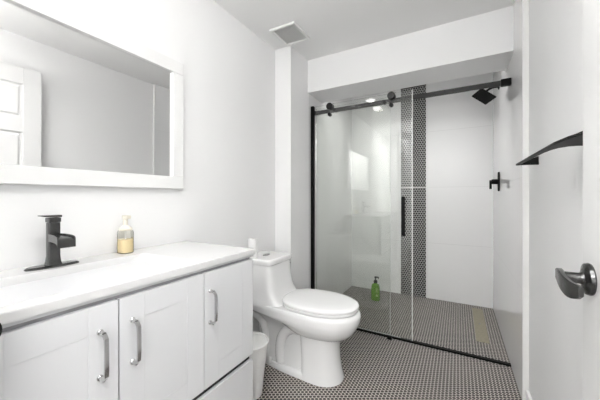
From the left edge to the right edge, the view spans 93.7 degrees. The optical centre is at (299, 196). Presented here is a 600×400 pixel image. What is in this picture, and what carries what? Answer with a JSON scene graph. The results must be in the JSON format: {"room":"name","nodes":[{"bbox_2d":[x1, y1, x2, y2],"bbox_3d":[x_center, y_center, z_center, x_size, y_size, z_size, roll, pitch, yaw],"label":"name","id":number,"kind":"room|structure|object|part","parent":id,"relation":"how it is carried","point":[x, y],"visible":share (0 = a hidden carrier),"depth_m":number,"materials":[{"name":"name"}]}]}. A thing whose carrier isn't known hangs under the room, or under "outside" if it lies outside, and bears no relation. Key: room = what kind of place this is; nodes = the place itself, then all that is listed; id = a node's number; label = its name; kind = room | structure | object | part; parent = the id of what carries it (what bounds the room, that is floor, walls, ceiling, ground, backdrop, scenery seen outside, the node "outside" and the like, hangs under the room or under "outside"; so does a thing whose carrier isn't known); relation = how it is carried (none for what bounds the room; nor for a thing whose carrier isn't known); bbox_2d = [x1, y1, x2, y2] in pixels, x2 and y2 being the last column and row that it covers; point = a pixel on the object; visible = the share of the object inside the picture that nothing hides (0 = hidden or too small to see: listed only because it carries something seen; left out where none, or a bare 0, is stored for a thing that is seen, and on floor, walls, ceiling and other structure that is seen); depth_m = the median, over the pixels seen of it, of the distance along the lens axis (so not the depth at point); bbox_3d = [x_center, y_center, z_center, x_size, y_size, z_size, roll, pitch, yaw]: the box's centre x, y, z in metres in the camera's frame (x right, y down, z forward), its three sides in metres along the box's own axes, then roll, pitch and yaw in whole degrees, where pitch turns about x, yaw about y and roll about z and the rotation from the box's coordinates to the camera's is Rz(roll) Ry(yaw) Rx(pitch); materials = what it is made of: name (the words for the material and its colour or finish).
{"room":"bathroom","nodes":[
{"label":"bathroom","id":0,"kind":"room"},
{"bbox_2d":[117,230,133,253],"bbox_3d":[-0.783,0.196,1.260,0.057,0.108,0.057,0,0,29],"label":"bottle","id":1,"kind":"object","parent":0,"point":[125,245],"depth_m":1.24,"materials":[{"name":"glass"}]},
{"bbox_2d":[0,0,274,331],"bbox_3d":[-1.230,-0.050,0.680,0.100,2.400,3.980,0,0,29],"label":"wall","id":2,"kind":"structure","parent":0,"point":[227,195],"depth_m":1.65,"materials":[{"name":"white paint"}]},
{"bbox_2d":[0,0,183,188],"bbox_3d":[-0.947,-0.390,1.045,0.026,0.690,1.192,0,0,29],"label":"wall mirror","id":3,"kind":"object","parent":2,"relation":"attached to","point":[83,102],"visible":1,"depth_m":1.15,"materials":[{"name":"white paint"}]},
{"bbox_2d":[275,46,351,293],"bbox_3d":[0.186,-0.080,3.039,0.255,2.460,1.520,0,0,29],"label":"wall","id":4,"kind":"structure","parent":0,"point":[291,68],"depth_m":2.59,"materials":[{"name":"white paint"}]},
{"bbox_2d":[214,0,514,59],"bbox_3d":[-0.374,-1.300,0.371,1.895,0.100,4.280,0,0,29],"label":"ceiling","id":5,"kind":"structure","parent":0,"point":[332,26],"depth_m":1.95,"materials":[{"name":"white paint"}]},
{"bbox_2d":[269,21,309,46],"bbox_3d":[-0.075,-1.242,2.151,0.216,0.016,0.244,0,0,29],"label":"ceiling vent","id":6,"kind":"object","parent":5,"relation":"in","point":[289,34],"visible":1,"depth_m":2.14,"materials":[{"name":"white plastic"}]},
{"bbox_2d":[257,286,521,399],"bbox_3d":[-0.055,1.200,0.937,1.935,0.100,5.620,0,0,29],"label":"floor","id":7,"kind":"structure","parent":0,"point":[375,367],"depth_m":2.00,"materials":[{"name":"grey tile"}]},
{"bbox_2d":[0,257,252,399],"bbox_3d":[-0.725,0.718,0.921,0.533,0.864,1.230,0,0,29],"label":"vanity cabinet","id":8,"kind":"object","parent":7,"relation":"on","point":[188,337],"visible":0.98,"depth_m":0.89,"materials":[{"name":"white paint"}]},
{"bbox_3d":[-0.608,0.522,0.681,0.017,0.451,0.310,0,0,29],"label":"door","id":9,"kind":"part","parent":8,"relation":"part of","materials":[{"name":"white paint"}]},
{"bbox_3d":[-0.532,0.432,0.760,0.038,0.141,0.016,0,0,29],"label":"handle","id":10,"kind":"part","parent":8,"relation":"part of","materials":[{"name":"silver metal"}]},
{"bbox_3d":[-0.543,0.292,0.819,0.008,0.011,1.215,0,0,29],"label":"rail","id":11,"kind":"part","parent":8,"relation":"part of","materials":[{"name":"grey wood"}]},
{"bbox_2d":[0,241,254,328],"bbox_3d":[-0.740,0.291,0.934,0.500,0.082,1.253,0,0,29],"label":"countertop","id":12,"kind":"structure","parent":8,"relation":"on","point":[30,295],"depth_m":0.94,"materials":[{"name":"stone"}]},
{"bbox_2d":[24,215,78,271],"bbox_3d":[-0.856,0.158,0.994,0.132,0.185,0.156,0,0,29],"label":"sink faucet","id":13,"kind":"object","parent":12,"relation":"on","point":[55,240],"visible":1,"depth_m":0.99,"materials":[{"name":"black metal"}]},
{"bbox_3d":[-0.894,0.078,1.005,0.034,0.026,0.058,0,0,29],"label":"lever","id":14,"kind":"part","parent":13,"relation":"part of","materials":[{"name":"black metal"}]},
{"bbox_3d":[-0.890,0.246,1.013,0.054,0.008,0.156,0,0,29],"label":"deck plate","id":15,"kind":"part","parent":13,"relation":"part of","materials":[{"name":"black metal"}]},
{"bbox_3d":[-0.841,0.152,0.986,0.099,0.042,0.052,0,0,29],"label":"spout","id":16,"kind":"part","parent":13,"relation":"part of","materials":[{"name":"black metal"}]},
{"bbox_2d":[117,215,133,253],"bbox_3d":[-0.783,0.166,1.260,0.057,0.168,0.057,0,0,29],"label":"soap dispenser","id":17,"kind":"object","parent":12,"relation":"on","point":[125,245],"visible":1,"depth_m":1.25,"materials":[{"name":"beige glass"}]},
{"bbox_3d":[-0.489,0.432,0.837,0.038,0.141,0.016,0,0,29],"label":"handle","id":18,"kind":"part","parent":8,"relation":"part of","materials":[{"name":"silver metal"}]},
{"bbox_3d":[-0.454,0.522,0.954,0.017,0.451,0.310,0,0,29],"label":"door","id":19,"kind":"part","parent":8,"relation":"part of","materials":[{"name":"white paint"}]},
{"bbox_3d":[-0.340,0.432,1.101,0.038,0.141,0.016,0,0,29],"label":"handle","id":20,"kind":"part","parent":8,"relation":"part of","materials":[{"name":"silver metal"}]},
{"bbox_3d":[-0.382,0.909,1.083,0.017,0.271,0.607,0,0,29],"label":"drawer","id":21,"kind":"part","parent":8,"relation":"part of","materials":[{"name":"white paint"}]},
{"bbox_3d":[-0.305,0.522,1.220,0.017,0.451,0.294,0,0,29],"label":"door","id":22,"kind":"part","parent":8,"relation":"part of","materials":[{"name":"white paint"}]},
{"bbox_2d":[249,332,268,399],"bbox_3d":[-0.292,0.994,1.644,0.218,0.312,0.218,0,0,29],"label":"waste bin","id":23,"kind":"object","parent":7,"relation":"on","point":[260,340],"visible":0.45,"depth_m":1.59,"materials":[{"name":"white plastic"}]},
{"bbox_2d":[250,251,360,386],"bbox_3d":[0.001,0.783,1.906,0.828,0.734,0.376,0,0,29],"label":"toilet","id":24,"kind":"object","parent":7,"relation":"on","point":[305,329],"visible":0.86,"depth_m":1.79,"materials":[{"name":"white ceramic"}]},
{"bbox_2d":[248,238,256,257],"bbox_3d":[-0.328,0.356,1.958,0.062,0.130,0.062,0,0,29],"label":"roll","id":25,"kind":"object","parent":24,"relation":"on","point":[252,242],"visible":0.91,"depth_m":1.93,"materials":[{"name":"white paper"}]},
{"bbox_3d":[-0.241,0.441,2.042,0.272,0.039,0.308,0,0,29],"label":"tank lid","id":26,"kind":"part","parent":24,"relation":"part of","materials":[{"name":"white ceramic"}]},
{"bbox_3d":[0.134,0.674,1.831,0.502,0.028,0.368,0,0,29],"label":"seat lid","id":27,"kind":"part","parent":24,"relation":"part of","materials":[{"name":"white plastic"}]},
{"bbox_3d":[0.133,0.700,1.832,0.495,0.021,0.360,0,0,29],"label":"seat","id":28,"kind":"part","parent":24,"relation":"part of","materials":[{"name":"white plastic"}]},
{"bbox_2d":[371,276,379,300],"bbox_3d":[0.844,1.019,3.139,0.094,0.262,0.072,0,0,29],"label":"shampoo bottle","id":29,"kind":"object","parent":7,"relation":"on","point":[375,288],"visible":1,"depth_m":3.11,"materials":[{"name":"green plastic"}]},
{"bbox_2d":[311,78,511,366],"bbox_3d":[0.769,0.152,2.269,1.514,1.994,0.066,0,0,29],"label":"screen","id":30,"kind":"object","parent":7,"relation":"on","point":[505,82],"visible":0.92,"depth_m":2.32,"materials":[{"name":"black metal"}]},
{"bbox_3d":[0.120,0.152,2.630,0.029,1.994,0.033,0,0,29],"label":"post","id":31,"kind":"part","parent":30,"relation":"part of","materials":[{"name":"black metal"}]},
{"bbox_3d":[0.448,0.155,2.482,0.677,1.961,0.008,0,0,29],"label":"fixed pane","id":32,"kind":"part","parent":30,"relation":"part of","materials":[{"name":"clear glass"}]},
{"bbox_2d":[316,89,412,340],"bbox_3d":[0.509,0.136,2.387,0.838,1.960,0.069,0,0,29],"label":"sliding shower door","id":33,"kind":"structure","parent":30,"relation":"hanging from","point":[391,95],"depth_m":2.18,"materials":[{"name":"clear glass"}]},
{"bbox_3d":[0.810,0.150,2.199,0.028,0.310,0.035,0,0,29],"label":"pull handle","id":34,"kind":"part","parent":33,"relation":"part of","materials":[{"name":"black metal"}]},
{"bbox_3d":[0.784,-0.782,2.268,1.484,0.036,0.012,0,0,29],"label":"rail","id":35,"kind":"part","parent":30,"relation":"part of","materials":[{"name":"black metal"}]},
{"bbox_2d":[472,308,489,343],"bbox_3d":[1.635,1.148,2.557,0.090,0.004,0.770,0,0,29],"label":"linear drain","id":36,"kind":"object","parent":7,"relation":"on","point":[481,333],"visible":1,"depth_m":2.49,"materials":[{"name":"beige metal"}]},
{"bbox_2d":[308,6,512,102],"bbox_3d":[0.810,-1.133,2.344,1.515,0.355,0.320,0,0,29],"label":"soffit","id":37,"kind":"structure","parent":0,"point":[479,44],"depth_m":2.16,"materials":[{"name":"white paint"}]},
{"bbox_2d":[352,72,492,307],"bbox_3d":[1.254,-0.080,3.368,1.795,2.460,0.100,0,0,29],"label":"wall","id":38,"kind":"structure","parent":0,"point":[459,127],"depth_m":3.15,"materials":[{"name":"white tile"}]},
{"bbox_2d":[401,85,425,297],"bbox_3d":[1.318,-0.066,3.272,0.273,2.432,0.004,0,0,29],"label":"accent tile strip","id":39,"kind":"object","parent":38,"relation":"attached to","point":[419,105],"depth_m":3.27,"materials":[{"name":"grey tile"}]},
{"bbox_2d":[493,0,582,399],"bbox_3d":[0.721,-0.080,0.512,0.125,2.460,5.600,0,0,29],"label":"wall","id":40,"kind":"structure","parent":0,"point":[555,26],"depth_m":1.27,"materials":[{"name":"white paint"}]},
{"bbox_2d":[472,86,499,104],"bbox_3d":[1.669,-0.923,2.514,0.186,0.151,0.148,0,0,6],"label":"shower head","id":41,"kind":"object","parent":40,"relation":"attached to","point":[482,95],"visible":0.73,"depth_m":2.50},
{"bbox_2d":[489,172,499,190],"bbox_3d":[1.713,-0.135,2.478,0.072,0.170,0.084,0,0,29],"label":"shower valve","id":42,"kind":"object","parent":40,"relation":"attached to","point":[493,181],"visible":1,"depth_m":2.46,"materials":[{"name":"black metal"}]},
{"bbox_2d":[522,0,528,399],"bbox_3d":[1.248,-0.050,1.554,0.028,2.400,0.012,0,0,29],"label":"trim","id":43,"kind":"structure","parent":40,"relation":"attached to","point":[525,3],"depth_m":1.55,"materials":[{"name":"white paint"}]},
{"bbox_2d":[526,390,531,399],"bbox_3d":[0.305,1.105,-0.137,0.014,0.090,3.860,0,0,29],"label":"baseboard","id":44,"kind":"structure","parent":40,"relation":"attached to","point":[528,396],"depth_m":1.51,"materials":[{"name":"white paint"}]},
{"bbox_2d":[516,131,582,165],"bbox_3d":[0.927,-0.176,1.045,0.086,0.040,0.794,0,0,29],"label":"towel bar","id":45,"kind":"object","parent":40,"relation":"attached to","point":[576,139],"visible":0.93,"depth_m":0.86,"materials":[{"name":"black metal"}]},
{"bbox_2d":[555,0,599,399],"bbox_3d":[0.509,0.079,0.379,0.099,2.118,0.760,0,0,29],"label":"door","id":46,"kind":"structure","parent":40,"relation":"in","point":[588,276],"depth_m":0.66,"materials":[{"name":"white paint"}]},
{"bbox_3d":[0.624,0.199,0.631,0.052,0.046,0.146,0,0,29],"label":"lever","id":47,"kind":"part","parent":46,"relation":"part of","materials":[{"name":"black metal"}]},
{"bbox_3d":[0.678,0.194,0.665,0.014,0.076,0.076,0,0,29],"label":"handle","id":48,"kind":"part","parent":46,"relation":"part of","materials":[{"name":"black metal"}]},
{"bbox_3d":[0.537,0.079,0.364,0.035,2.118,0.760,0,0,29],"label":"frame","id":49,"kind":"part","parent":46,"relation":"part of","materials":[{"name":"white paint"}]}
]}

